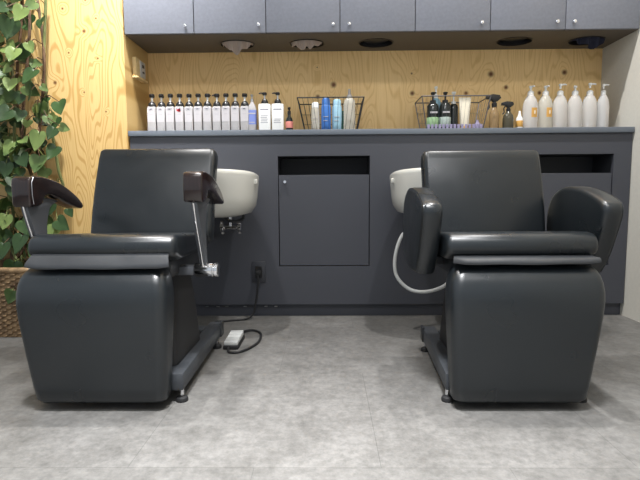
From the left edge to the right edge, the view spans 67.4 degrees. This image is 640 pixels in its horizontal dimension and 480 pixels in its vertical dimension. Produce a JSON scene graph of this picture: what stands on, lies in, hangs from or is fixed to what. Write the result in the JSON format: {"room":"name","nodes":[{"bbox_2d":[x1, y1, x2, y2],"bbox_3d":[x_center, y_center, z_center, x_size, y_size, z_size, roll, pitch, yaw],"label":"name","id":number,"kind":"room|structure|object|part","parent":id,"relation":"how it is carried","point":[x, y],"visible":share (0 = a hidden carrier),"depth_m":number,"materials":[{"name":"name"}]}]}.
{"room":"salon","nodes":[
{"label":"salon","id":0,"kind":"room"},
{"bbox_2d":[0,0,148,257],"bbox_3d":[-2.090,-1.284,2.683,2.158,3.400,0.436,0,5,1],"label":"wall","id":1,"kind":"structure","parent":0,"point":[89,53],"depth_m":2.50,"materials":[{"name":"brown wood"}]},
{"bbox_2d":[132,57,147,82],"bbox_3d":[-0.992,-0.936,2.647,0.033,0.110,0.140,0,5,1],"label":"wall switch","id":2,"kind":"object","parent":1,"relation":"attached to","point":[138,66],"visible":1,"depth_m":2.61,"materials":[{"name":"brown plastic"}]},
{"bbox_3d":[-0.985,-0.943,2.666,0.005,0.086,0.070,0,5,1],"label":"plate","id":3,"kind":"part","parent":2,"relation":"part of","materials":[{"name":"grey plastic"}]},
{"bbox_2d":[0,314,639,479],"bbox_3d":[-0.688,0.657,0.666,4.998,0.100,4.783,0,5,1],"label":"floor","id":4,"kind":"structure","parent":0,"point":[319,397],"depth_m":1.40,"materials":[{"name":"grey stone"}]},
{"bbox_2d":[0,258,28,336],"bbox_3d":[-1.605,0.278,2.419,0.598,0.334,0.382,0,5,1],"label":"wicker planter","id":5,"kind":"object","parent":4,"relation":"on","point":[10,277],"visible":0.2,"depth_m":2.25,"materials":[{"name":"wicker"}]},
{"bbox_2d":[0,0,72,303],"bbox_3d":[-1.514,-0.552,2.324,0.586,1.666,0.387,0,5,1],"label":"trailing plant","id":6,"kind":"object","parent":5,"relation":"in","point":[18,149],"visible":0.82,"depth_m":2.34,"materials":[{"name":"green plant"}]},
{"bbox_3d":[-1.558,-0.603,2.343,0.125,1.552,0.233,-2,6,-20],"label":"stem","id":7,"kind":"part","parent":6,"relation":"part of","materials":[{"name":"green plant"}]},
{"bbox_3d":[-1.490,-0.599,2.361,0.201,1.526,0.124,-5,7,-42],"label":"stem","id":8,"kind":"part","parent":6,"relation":"part of","materials":[{"name":"green plant"}]},
{"bbox_3d":[-1.557,-0.571,2.444,0.100,1.483,0.167,5,7,42],"label":"stem","id":9,"kind":"part","parent":6,"relation":"part of","materials":[{"name":"green plant"}]},
{"bbox_3d":[-1.455,-0.534,2.358,0.342,1.442,0.191,-3,6,-22],"label":"stem","id":10,"kind":"part","parent":6,"relation":"part of","materials":[{"name":"green plant"}]},
{"bbox_2d":[11,148,260,402],"bbox_3d":[-0.633,0.056,1.980,0.617,0.849,1.189,0,5,1],"label":"chair","id":11,"kind":"object","parent":4,"relation":"on","point":[107,314],"visible":1,"depth_m":1.45,"materials":[{"name":"black leather"}]},
{"bbox_3d":[-0.897,-0.155,1.600,0.057,0.108,0.320,0,5,1],"label":"armrest","id":12,"kind":"part","parent":11,"relation":"part of","materials":[{"name":"brown leather"}]},
{"bbox_3d":[-0.652,0.008,1.639,0.445,0.085,0.428,0,5,1],"label":"seat","id":13,"kind":"part","parent":11,"relation":"part of","materials":[{"name":"black leather"}]},
{"bbox_3d":[-0.650,-0.177,1.903,0.468,0.371,0.186,0,5,1],"label":"backrest","id":14,"kind":"part","parent":11,"relation":"part of","materials":[{"name":"black leather"}]},
{"bbox_3d":[-0.652,0.076,1.666,0.380,0.057,0.345,0,5,1],"label":"seat frame","id":15,"kind":"part","parent":11,"relation":"part of","materials":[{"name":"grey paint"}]},
{"bbox_3d":[-0.464,0.424,1.841,0.056,0.058,0.629,0,5,0],"label":"rail","id":16,"kind":"part","parent":11,"relation":"part of","materials":[{"name":"grey metal"}]},
{"bbox_3d":[-0.387,-0.172,1.621,0.059,0.108,0.320,0,5,1],"label":"armrest","id":17,"kind":"part","parent":11,"relation":"part of","materials":[{"name":"brown wood"}]},
{"bbox_3d":[-0.375,0.099,1.597,0.080,0.048,0.048,0,5,1],"label":"pivot knob","id":18,"kind":"part","parent":11,"relation":"part of","materials":[{"name":"silver metal"}]},
{"bbox_3d":[-0.525,0.323,2.389,0.136,0.238,0.523,3,7,34],"label":"power cord","id":19,"kind":"part","parent":11,"relation":"part of","materials":[{"name":"black plastic"}]},
{"bbox_2d":[223,329,261,353],"bbox_3d":[-0.342,0.440,2.172,0.146,0.041,0.342,0,5,1],"label":"power strip","id":20,"kind":"object","parent":4,"relation":"on","point":[235,338],"visible":1,"depth_m":2.10,"materials":[{"name":"white plastic"}]},
{"bbox_2d":[130,133,632,315],"bbox_3d":[0.318,-0.082,2.712,2.632,0.970,0.339,0,5,1],"label":"cabinet","id":21,"kind":"object","parent":4,"relation":"on","point":[322,199],"depth_m":2.57,"materials":[{"name":"grey laminate"}]},
{"bbox_2d":[215,169,258,233],"bbox_3d":[-0.593,-0.157,2.312,0.609,0.346,0.497,0,5,1],"label":"basin","id":22,"kind":"object","parent":21,"relation":"in","point":[238,188],"visible":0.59,"depth_m":2.14,"materials":[{"name":"grey ceramic"}]},
{"bbox_3d":[-0.502,-0.064,2.472,0.026,0.069,0.069,0,5,1],"label":"tap handle","id":23,"kind":"part","parent":22,"relation":"part of","materials":[{"name":"silver metal"}]},
{"bbox_3d":[-0.416,-0.064,2.471,0.026,0.069,0.069,0,5,1],"label":"tap handle","id":24,"kind":"part","parent":22,"relation":"part of","materials":[{"name":"silver metal"}]},
{"bbox_2d":[252,261,265,282],"bbox_3d":[-0.330,0.173,2.586,0.073,0.115,0.010,0,5,1],"label":"power outlet","id":25,"kind":"object","parent":21,"relation":"attached to","point":[256,265],"visible":0.93,"depth_m":2.58,"materials":[{"name":"grey plastic"}]},
{"bbox_2d":[255,266,261,277],"bbox_3d":[-0.330,0.173,2.582,0.037,0.065,0.003,0,5,1],"label":"socket","id":26,"kind":"object","parent":25,"relation":"attached to","point":[256,267],"depth_m":2.58,"materials":[{"name":"black plastic"}]},
{"bbox_3d":[0.022,-0.105,2.573,0.478,0.484,0.016,0,5,1],"label":"tray door","id":27,"kind":"part","parent":21,"relation":"part of","materials":[{"name":"grey laminate"}]},
{"bbox_2d":[128,127,634,136],"bbox_3d":[0.312,-0.581,2.666,2.634,0.028,0.337,0,5,1],"label":"countertop","id":28,"kind":"structure","parent":21,"relation":"on","point":[539,130],"depth_m":2.50,"materials":[{"name":"grey"}]},
{"bbox_2d":[147,94,156,130],"bbox_3d":[-0.919,-0.690,2.631,0.046,0.212,0.050,0,5,1],"label":"pump bottle","id":29,"kind":"object","parent":28,"relation":"on","point":[151,109],"visible":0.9,"depth_m":2.61,"materials":[{"name":"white plastic"}]},
{"bbox_3d":[-0.919,-0.680,2.611,0.041,0.076,0.001,0,5,1],"label":"label panel","id":30,"kind":"part","parent":29,"relation":"part of","materials":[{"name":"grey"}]},
{"bbox_2d":[147,106,156,130],"bbox_3d":[-0.919,-0.658,2.637,0.046,0.146,0.046,0,5,1],"label":"label","id":31,"kind":"object","parent":29,"relation":"on","point":[151,110],"depth_m":2.61,"materials":[{"name":"white paper"}]},
{"bbox_2d":[157,94,165,130],"bbox_3d":[-0.868,-0.691,2.635,0.046,0.212,0.050,0,5,1],"label":"pump bottle","id":32,"kind":"object","parent":28,"relation":"on","point":[161,107],"visible":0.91,"depth_m":2.62,"materials":[{"name":"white plastic"}]},
{"bbox_3d":[-0.869,-0.681,2.615,0.041,0.076,0.001,0,5,1],"label":"label panel","id":33,"kind":"part","parent":32,"relation":"part of","materials":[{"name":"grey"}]},
{"bbox_2d":[157,106,165,130],"bbox_3d":[-0.868,-0.658,2.640,0.046,0.146,0.046,0,5,1],"label":"label","id":34,"kind":"object","parent":32,"relation":"attached to","point":[161,110],"depth_m":2.62,"materials":[{"name":"white paper"}]},
{"bbox_2d":[166,94,175,130],"bbox_3d":[-0.818,-0.691,2.631,0.046,0.212,0.048,0,5,1],"label":"pump bottle","id":35,"kind":"object","parent":28,"relation":"on","point":[170,107],"visible":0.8,"depth_m":2.61,"materials":[{"name":"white plastic"}]},
{"bbox_3d":[-0.818,-0.681,2.610,0.041,0.076,0.001,0,5,1],"label":"label panel","id":36,"kind":"part","parent":35,"relation":"part of","materials":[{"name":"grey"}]},
{"bbox_2d":[166,106,175,130],"bbox_3d":[-0.817,-0.658,2.635,0.046,0.146,0.046,0,5,1],"label":"label","id":37,"kind":"object","parent":35,"relation":"attached to","point":[170,110],"depth_m":2.61,"materials":[{"name":"white plastic"}]},
{"bbox_2d":[175,94,184,129],"bbox_3d":[-0.767,-0.691,2.630,0.046,0.212,0.050,0,5,1],"label":"pump bottle","id":38,"kind":"object","parent":28,"relation":"on","point":[179,109],"visible":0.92,"depth_m":2.61,"materials":[{"name":"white plastic"}]},
{"bbox_3d":[-0.767,-0.681,2.609,0.041,0.076,0.001,0,5,1],"label":"label panel","id":39,"kind":"part","parent":38,"relation":"part of","materials":[{"name":"grey paper"}]},
{"bbox_2d":[175,106,184,129],"bbox_3d":[-0.767,-0.658,2.635,0.046,0.146,0.046,0,5,1],"label":"label","id":40,"kind":"object","parent":38,"relation":"attached to","point":[179,110],"depth_m":2.61,"materials":[{"name":"white paper"}]},
{"bbox_2d":[184,94,193,129],"bbox_3d":[-0.716,-0.692,2.634,0.046,0.212,0.048,0,5,1],"label":"pump bottle","id":41,"kind":"object","parent":28,"relation":"on","point":[189,112],"visible":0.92,"depth_m":2.62,"materials":[{"name":"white plastic"}]},
{"bbox_3d":[-0.716,-0.682,2.613,0.041,0.076,0.001,0,5,1],"label":"label panel","id":42,"kind":"part","parent":41,"relation":"part of","materials":[{"name":"grey paper"}]},
{"bbox_2d":[184,106,193,129],"bbox_3d":[-0.716,-0.659,2.638,0.046,0.146,0.046,0,5,1],"label":"label","id":43,"kind":"object","parent":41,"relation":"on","point":[189,112],"depth_m":2.61,"materials":[{"name":"white paper"}]},
{"bbox_2d":[193,93,202,129],"bbox_3d":[-0.665,-0.692,2.628,0.046,0.212,0.050,0,5,1],"label":"pump bottle","id":44,"kind":"object","parent":28,"relation":"on","point":[198,107],"visible":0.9,"depth_m":2.61,"materials":[{"name":"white plastic"}]},
{"bbox_3d":[-0.665,-0.681,2.608,0.041,0.076,0.001,0,5,1],"label":"label panel","id":45,"kind":"part","parent":44,"relation":"part of","materials":[{"name":"grey paper"}]},
{"bbox_2d":[193,106,202,129],"bbox_3d":[-0.665,-0.659,2.633,0.046,0.146,0.046,0,5,1],"label":"label","id":46,"kind":"object","parent":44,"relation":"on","point":[198,110],"depth_m":2.61,"materials":[{"name":"white paper"}]},
{"bbox_2d":[203,93,212,129],"bbox_3d":[-0.614,-0.692,2.629,0.046,0.212,0.047,0,5,1],"label":"pump bottle","id":47,"kind":"object","parent":28,"relation":"on","point":[207,107],"visible":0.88,"depth_m":2.61,"materials":[{"name":"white plastic"}]},
{"bbox_3d":[-0.615,-0.682,2.607,0.041,0.076,0.001,0,5,1],"label":"label panel","id":48,"kind":"part","parent":47,"relation":"part of","materials":[{"name":"grey paper"}]},
{"bbox_2d":[203,106,212,129],"bbox_3d":[-0.614,-0.659,2.633,0.046,0.146,0.046,0,5,1],"label":"label","id":49,"kind":"object","parent":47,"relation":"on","point":[207,110],"depth_m":2.61,"materials":[{"name":"white paper"}]},
{"bbox_2d":[212,93,221,129],"bbox_3d":[-0.566,-0.693,2.632,0.050,0.212,0.047,0,5,1],"label":"pump bottle","id":50,"kind":"object","parent":28,"relation":"on","point":[216,109],"visible":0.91,"depth_m":2.61,"materials":[{"name":"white plastic"}]},
{"bbox_3d":[-0.564,-0.682,2.611,0.041,0.076,0.001,0,5,1],"label":"label panel","id":51,"kind":"part","parent":50,"relation":"part of","materials":[{"name":"grey paper"}]},
{"bbox_2d":[221,93,230,129],"bbox_3d":[-0.513,-0.692,2.626,0.046,0.212,0.050,0,5,1],"label":"pump bottle","id":52,"kind":"object","parent":28,"relation":"on","point":[225,109],"visible":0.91,"depth_m":2.61,"materials":[{"name":"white plastic"}]},
{"bbox_3d":[-0.513,-0.682,2.606,0.041,0.076,0.001,0,5,1],"label":"label panel","id":53,"kind":"part","parent":52,"relation":"part of","materials":[{"name":"grey paper"}]},
{"bbox_2d":[231,93,240,129],"bbox_3d":[-0.462,-0.693,2.625,0.046,0.212,0.050,0,5,1],"label":"pump bottle","id":54,"kind":"object","parent":28,"relation":"on","point":[235,109],"visible":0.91,"depth_m":2.61,"materials":[{"name":"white plastic"}]},
{"bbox_3d":[-0.462,-0.683,2.605,0.041,0.076,0.001,0,5,1],"label":"label panel","id":55,"kind":"part","parent":54,"relation":"part of","materials":[{"name":"grey paper"}]},
{"bbox_2d":[240,93,248,129],"bbox_3d":[-0.411,-0.693,2.628,0.046,0.212,0.050,0,5,1],"label":"pump bottle","id":56,"kind":"object","parent":28,"relation":"on","point":[244,109],"visible":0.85,"depth_m":2.61,"materials":[{"name":"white plastic"}]},
{"bbox_3d":[-0.411,-0.683,2.608,0.041,0.076,0.001,0,5,1],"label":"label panel","id":57,"kind":"part","parent":56,"relation":"part of","materials":[{"name":"grey paper"}]},
{"bbox_2d":[248,94,256,129],"bbox_3d":[-0.371,-0.691,2.631,0.048,0.208,0.040,0,5,1],"label":"pump bottle","id":58,"kind":"object","parent":28,"relation":"on","point":[252,108],"visible":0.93,"depth_m":2.62,"materials":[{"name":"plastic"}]},
{"bbox_3d":[-0.371,-0.671,2.633,0.048,0.077,0.039,0,5,1],"label":"label panel","id":59,"kind":"part","parent":58,"relation":"part of","materials":[{"name":"blue paper"}]},
{"bbox_2d":[258,92,270,129],"bbox_3d":[-0.300,-0.694,2.615,0.065,0.214,0.049,0,5,1],"label":"pump bottle","id":60,"kind":"object","parent":28,"relation":"on","point":[264,109],"visible":0.91,"depth_m":2.60,"materials":[{"name":"white plastic"}]},
{"bbox_2d":[271,92,283,129],"bbox_3d":[-0.229,-0.694,2.614,0.065,0.214,0.049,0,5,1],"label":"pump bottle","id":61,"kind":"object","parent":28,"relation":"on","point":[277,107],"visible":0.93,"depth_m":2.59,"materials":[{"name":"white plastic"}]},
{"bbox_2d":[286,107,292,129],"bbox_3d":[-0.167,-0.654,2.612,0.041,0.134,0.042,0,5,1],"label":"dropper bottle","id":62,"kind":"object","parent":28,"relation":"on","point":[289,121],"visible":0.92,"depth_m":2.60,"materials":[{"name":"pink glass"}]},
{"bbox_3d":[-0.167,-0.627,2.615,0.041,0.035,0.041,0,5,1],"label":"label panel","id":63,"kind":"part","parent":62,"relation":"part of","materials":[{"name":"pink paper"}]},
{"bbox_2d":[297,96,364,128],"bbox_3d":[0.058,-0.681,2.649,0.360,0.176,0.201,0,5,1],"label":"wire basket","id":64,"kind":"object","parent":28,"relation":"on","point":[353,97],"visible":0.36,"depth_m":2.56,"materials":[{"name":"black metal"}]},
{"bbox_2d":[311,102,319,128],"bbox_3d":[-0.025,-0.674,2.633,0.047,0.157,0.048,0,5,1],"label":"bottle","id":65,"kind":"object","parent":64,"relation":"in","point":[315,107],"visible":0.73,"depth_m":2.62,"materials":[{"name":"white plastic"}]},
{"bbox_2d":[321,98,330,128],"bbox_3d":[0.033,-0.686,2.631,0.053,0.180,0.054,0,5,1],"label":"spray can","id":66,"kind":"object","parent":64,"relation":"in","point":[324,113],"visible":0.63,"depth_m":2.61,"materials":[{"name":"blue metal"}]},
{"bbox_2d":[332,99,341,128],"bbox_3d":[0.093,-0.682,2.630,0.053,0.172,0.054,0,5,1],"label":"spray can","id":67,"kind":"object","parent":64,"relation":"in","point":[336,109],"visible":0.81,"depth_m":2.61,"materials":[{"name":"blue metal"}]},
{"bbox_2d":[343,89,354,128],"bbox_3d":[0.161,-0.709,2.623,0.065,0.227,0.064,0,5,1],"label":"bottle","id":68,"kind":"object","parent":64,"relation":"in","point":[350,102],"visible":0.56,"depth_m":2.60,"materials":[{"name":"white plastic"}]},
{"bbox_2d":[415,95,490,127],"bbox_3d":[0.722,-0.686,2.640,0.368,0.178,0.201,0,5,1],"label":"wire basket","id":69,"kind":"object","parent":28,"relation":"on","point":[422,96],"visible":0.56,"depth_m":2.56,"materials":[{"name":"black metal wire"}]},
{"bbox_2d":[426,92,438,127],"bbox_3d":[0.617,-0.703,2.627,0.065,0.207,0.066,0,5,1],"label":"pump bottle","id":70,"kind":"object","parent":69,"relation":"in","point":[434,107],"visible":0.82,"depth_m":2.60,"materials":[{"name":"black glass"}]},
{"bbox_3d":[0.617,-0.643,2.633,0.065,0.052,0.064,0,5,1],"label":"label panel","id":71,"kind":"part","parent":70,"relation":"part of","materials":[{"name":"green paper"}]},
{"bbox_2d":[434,86,440,105],"bbox_3d":[0.645,-0.728,2.677,0.060,0.248,0.059,0,5,1],"label":"pump bottle","id":72,"kind":"object","parent":69,"relation":"in","point":[435,87],"visible":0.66,"depth_m":2.66,"materials":[{"name":"blue"}]},
{"bbox_2d":[439,92,450,127],"bbox_3d":[0.684,-0.703,2.626,0.063,0.207,0.064,0,5,1],"label":"pump bottle","id":73,"kind":"object","parent":69,"relation":"in","point":[445,116],"visible":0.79,"depth_m":2.60,"materials":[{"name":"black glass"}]},
{"bbox_3d":[0.684,-0.644,2.632,0.063,0.052,0.062,0,5,1],"label":"label panel","id":74,"kind":"part","parent":73,"relation":"part of","materials":[{"name":"grey"}]},
{"bbox_2d":[451,92,457,127],"bbox_3d":[0.738,-0.710,2.654,0.052,0.214,0.053,0,5,1],"label":"pump bottle","id":75,"kind":"object","parent":69,"relation":"in","point":[454,106],"visible":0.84,"depth_m":2.63,"materials":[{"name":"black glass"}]},
{"bbox_2d":[459,97,470,127],"bbox_3d":[0.790,-0.688,2.621,0.066,0.176,0.037,0,5,1],"label":"tube","id":76,"kind":"object","parent":69,"relation":"in","point":[462,101],"visible":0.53,"depth_m":2.61,"materials":[{"name":"beige plastic"}]},
{"bbox_2d":[485,94,500,127],"bbox_3d":[0.938,-0.691,2.604,0.083,0.195,0.051,0,5,1],"label":"spray bottle","id":77,"kind":"object","parent":28,"relation":"on","point":[494,113],"visible":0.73,"depth_m":2.59,"materials":[{"name":"beige plastic"}]},
{"bbox_2d":[501,101,513,127],"bbox_3d":[1.012,-0.670,2.595,0.068,0.155,0.056,0,5,1],"label":"spray bottle","id":78,"kind":"object","parent":28,"relation":"on","point":[508,119],"visible":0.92,"depth_m":2.58,"materials":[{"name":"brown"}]},
{"bbox_2d":[516,111,522,127],"bbox_3d":[1.083,-0.647,2.606,0.036,0.105,0.036,0,5,1],"label":"bottle","id":79,"kind":"object","parent":28,"relation":"on","point":[519,120],"visible":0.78,"depth_m":2.59,"materials":[{"name":"white plastic"}]},
{"bbox_3d":[1.083,-0.630,2.608,0.036,0.034,0.036,0,5,1],"label":"label panel","id":80,"kind":"part","parent":79,"relation":"part of","materials":[{"name":"brown paper"}]},
{"bbox_2d":[522,85,537,127],"bbox_3d":[1.143,-0.715,2.608,0.079,0.239,0.081,0,5,1],"label":"bottle","id":81,"kind":"object","parent":28,"relation":"on","point":[530,105],"visible":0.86,"depth_m":2.58,"materials":[{"name":"white plastic"}]},
{"bbox_3d":[1.151,-0.685,2.574,0.033,0.050,0.004,-2,6,-12],"label":"label panel","id":82,"kind":"part","parent":81,"relation":"part of","materials":[{"name":"brown paper"}]},
{"bbox_2d":[537,85,552,126],"bbox_3d":[1.223,-0.715,2.607,0.079,0.239,0.081,0,5,1],"label":"bottle","id":83,"kind":"object","parent":28,"relation":"on","point":[545,105],"visible":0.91,"depth_m":2.58,"materials":[{"name":"white plastic"}]},
{"bbox_3d":[1.231,-0.685,2.573,0.033,0.050,0.004,-2,6,-12],"label":"label panel","id":84,"kind":"part","parent":83,"relation":"part of","materials":[{"name":"brown paper"}]},
{"bbox_2d":[552,84,567,126],"bbox_3d":[1.302,-0.720,2.606,0.079,0.248,0.079,0,5,1],"label":"bottle","id":85,"kind":"object","parent":28,"relation":"on","point":[560,105],"visible":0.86,"depth_m":2.58,"materials":[{"name":"white plastic"}]},
{"bbox_2d":[567,85,582,126],"bbox_3d":[1.382,-0.715,2.606,0.079,0.237,0.079,0,5,1],"label":"bottle","id":86,"kind":"object","parent":28,"relation":"on","point":[575,106],"visible":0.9,"depth_m":2.58,"materials":[{"name":"white plastic"}]},
{"bbox_2d":[582,83,597,126],"bbox_3d":[1.461,-0.722,2.604,0.079,0.251,0.079,0,5,1],"label":"bottle","id":87,"kind":"object","parent":28,"relation":"on","point":[589,115],"visible":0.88,"depth_m":2.58,"materials":[{"name":"white plastic"}]},
{"bbox_2d":[597,84,608,126],"bbox_3d":[1.534,-0.720,2.603,0.063,0.245,0.063,0,5,1],"label":"bottle","id":88,"kind":"object","parent":28,"relation":"on","point":[603,101],"visible":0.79,"depth_m":2.58,"materials":[{"name":"white plastic"}]},
{"bbox_2d":[390,168,445,293],"bbox_3d":[0.635,-0.045,2.306,0.609,0.583,0.497,0,5,1],"label":"basin","id":89,"kind":"object","parent":21,"relation":"in","point":[401,181],"visible":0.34,"depth_m":2.18,"materials":[{"name":"grey ceramic"}]},
{"bbox_3d":[0.638,-0.225,2.286,0.602,0.220,0.490,0,5,1],"label":"bowl","id":90,"kind":"part","parent":89,"relation":"part of","materials":[{"name":"grey ceramic"}]},
{"bbox_3d":[1.293,-0.111,2.555,0.483,0.484,0.016,0,5,1],"label":"tray door","id":91,"kind":"part","parent":21,"relation":"part of","materials":[{"name":"grey laminate"}]},
{"bbox_2d":[403,150,623,402],"bbox_3d":[0.609,0.086,1.703,0.600,0.824,0.658,0,5,1],"label":"chair","id":92,"kind":"object","parent":4,"relation":"on","point":[524,302],"visible":1,"depth_m":1.43,"materials":[{"name":"black leather"}]},
{"bbox_3d":[0.339,-0.036,1.623,0.064,0.284,0.385,0,5,1],"label":"armrest","id":93,"kind":"part","parent":92,"relation":"part of","materials":[{"name":"black leather"}]},
{"bbox_3d":[0.445,0.423,1.788,0.056,0.058,0.552,0,5,4],"label":"rail","id":94,"kind":"part","parent":92,"relation":"part of","materials":[{"name":"grey metal"}]},
{"bbox_3d":[0.603,0.073,1.614,0.380,0.057,0.275,0,5,1],"label":"seat frame","id":95,"kind":"part","parent":92,"relation":"part of","materials":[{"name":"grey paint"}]},
{"bbox_3d":[0.604,-0.166,1.798,0.437,0.342,0.151,0,5,1],"label":"backrest","id":96,"kind":"part","parent":92,"relation":"part of","materials":[{"name":"black leather"}]},
{"bbox_3d":[0.602,0.005,1.587,0.445,0.085,0.358,0,5,1],"label":"seat","id":97,"kind":"part","parent":92,"relation":"part of","materials":[{"name":"black leather"}]},
{"bbox_3d":[0.875,-0.038,1.615,0.064,0.284,0.385,0,5,1],"label":"armrest","id":98,"kind":"part","parent":92,"relation":"part of","materials":[{"name":"black leather"}]},
{"bbox_2d":[148,48,602,265],"bbox_3d":[0.311,-1.312,2.817,2.640,3.400,0.100,0,5,1],"label":"wall","id":99,"kind":"structure","parent":0,"point":[391,83],"depth_m":2.80,"materials":[{"name":"brown wood"}]},
{"bbox_2d":[123,0,209,52],"bbox_3d":[-0.829,-1.389,2.595,0.360,0.631,0.355,0,5,1],"label":"upper cabinet","id":100,"kind":"object","parent":99,"relation":"attached to","point":[156,26],"visible":0.99,"depth_m":2.47,"materials":[{"name":"grey wood"}]},
{"bbox_3d":[-0.831,-1.376,2.450,0.358,0.629,0.016,0,5,1],"label":"door","id":101,"kind":"part","parent":100,"relation":"part of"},
{"bbox_2d":[193,0,272,52],"bbox_3d":[-0.463,-1.389,2.590,0.371,0.634,0.355,0,5,1],"label":"upper cabinet","id":102,"kind":"object","parent":99,"relation":"attached to","point":[216,22],"visible":0.89,"depth_m":2.46,"materials":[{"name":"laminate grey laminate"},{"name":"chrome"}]},
{"bbox_3d":[-0.465,-1.378,2.445,0.367,0.629,0.016,0,5,1],"label":"door","id":103,"kind":"part","parent":102,"relation":"part of","materials":[{"name":"grey laminate"}]},
{"bbox_2d":[222,41,252,54],"bbox_3d":[-0.461,-1.057,2.628,0.186,0.090,0.092,1,6,11],"label":"towel","id":104,"kind":"object","parent":102,"relation":"hanging from","point":[235,46],"visible":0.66,"depth_m":2.61,"materials":[{"name":"beige fabric"}]},
{"bbox_2d":[266,0,339,51],"bbox_3d":[-0.087,-1.391,2.584,0.380,0.634,0.355,0,5,1],"label":"upper cabinet","id":105,"kind":"object","parent":99,"relation":"attached to","point":[287,21],"visible":0.92,"depth_m":2.46,"materials":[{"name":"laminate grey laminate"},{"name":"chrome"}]},
{"bbox_3d":[-0.089,-1.380,2.439,0.376,0.629,0.016,0,5,1],"label":"door","id":106,"kind":"part","parent":105,"relation":"part of","materials":[{"name":"grey laminate"}]},
{"bbox_2d":[291,40,321,49],"bbox_3d":[-0.080,-1.068,2.623,0.181,0.073,0.091,1,6,13],"label":"towel","id":107,"kind":"object","parent":105,"relation":"hanging from","point":[301,44],"visible":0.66,"depth_m":2.60,"materials":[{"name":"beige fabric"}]},
{"bbox_2d":[338,0,414,50],"bbox_3d":[0.295,-1.393,2.579,0.384,0.634,0.355,0,5,1],"label":"upper cabinet","id":108,"kind":"object","parent":99,"relation":"attached to","point":[365,25],"visible":0.99,"depth_m":2.45,"materials":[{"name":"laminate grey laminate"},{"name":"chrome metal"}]},
{"bbox_3d":[0.293,-1.382,2.434,0.380,0.629,0.016,0,5,1],"label":"door","id":109,"kind":"part","parent":108,"relation":"part of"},
{"bbox_2d":[405,0,490,50],"bbox_3d":[0.678,-1.397,2.574,0.382,0.631,0.355,0,5,1],"label":"upper cabinet","id":110,"kind":"object","parent":99,"relation":"attached to","point":[439,24],"visible":0.99,"depth_m":2.45,"materials":[{"name":"grey"}]},
{"bbox_3d":[0.676,-1.384,2.429,0.378,0.629,0.016,0,5,1],"label":"door","id":111,"kind":"part","parent":110,"relation":"part of","materials":[{"name":"grey laminate"}]},
{"bbox_2d":[471,0,565,49],"bbox_3d":[1.059,-1.397,2.569,0.381,0.634,0.355,0,5,1],"label":"upper cabinet","id":112,"kind":"object","parent":99,"relation":"attached to","point":[514,24],"visible":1,"depth_m":2.44,"materials":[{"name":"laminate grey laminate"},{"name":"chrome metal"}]},
{"bbox_3d":[1.057,-1.386,2.424,0.377,0.629,0.016,0,5,1],"label":"door","id":113,"kind":"part","parent":112,"relation":"part of","materials":[{"name":"grey laminate"}]},
{"bbox_2d":[538,0,639,48],"bbox_3d":[1.437,-1.399,2.563,0.374,0.634,0.355,0,5,1],"label":"upper cabinet","id":114,"kind":"object","parent":99,"relation":"attached to","point":[610,20],"visible":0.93,"depth_m":2.44,"materials":[{"name":"gray painted wood"},{"name":"metal"}]},
{"bbox_2d":[568,37,604,48],"bbox_3d":[1.458,-1.071,2.603,0.196,0.082,0.092,0,5,1],"label":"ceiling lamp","id":115,"kind":"object","parent":114,"relation":"hanging from","point":[593,42],"visible":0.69,"depth_m":2.58,"materials":[{"name":"black metal"}]},
{"bbox_3d":[1.435,-1.388,2.418,0.371,0.629,0.016,0,5,1],"label":"door","id":116,"kind":"part","parent":114,"relation":"part of","materials":[{"name":"grey laminate"}]},
{"bbox_2d":[601,23,639,321],"bbox_3d":[1.650,-1.097,0.468,0.100,3.400,4.783,0,5,1],"label":"wall","id":117,"kind":"structure","parent":0,"point":[621,58],"depth_m":2.52,"materials":[{"name":"white paint"}]}
]}

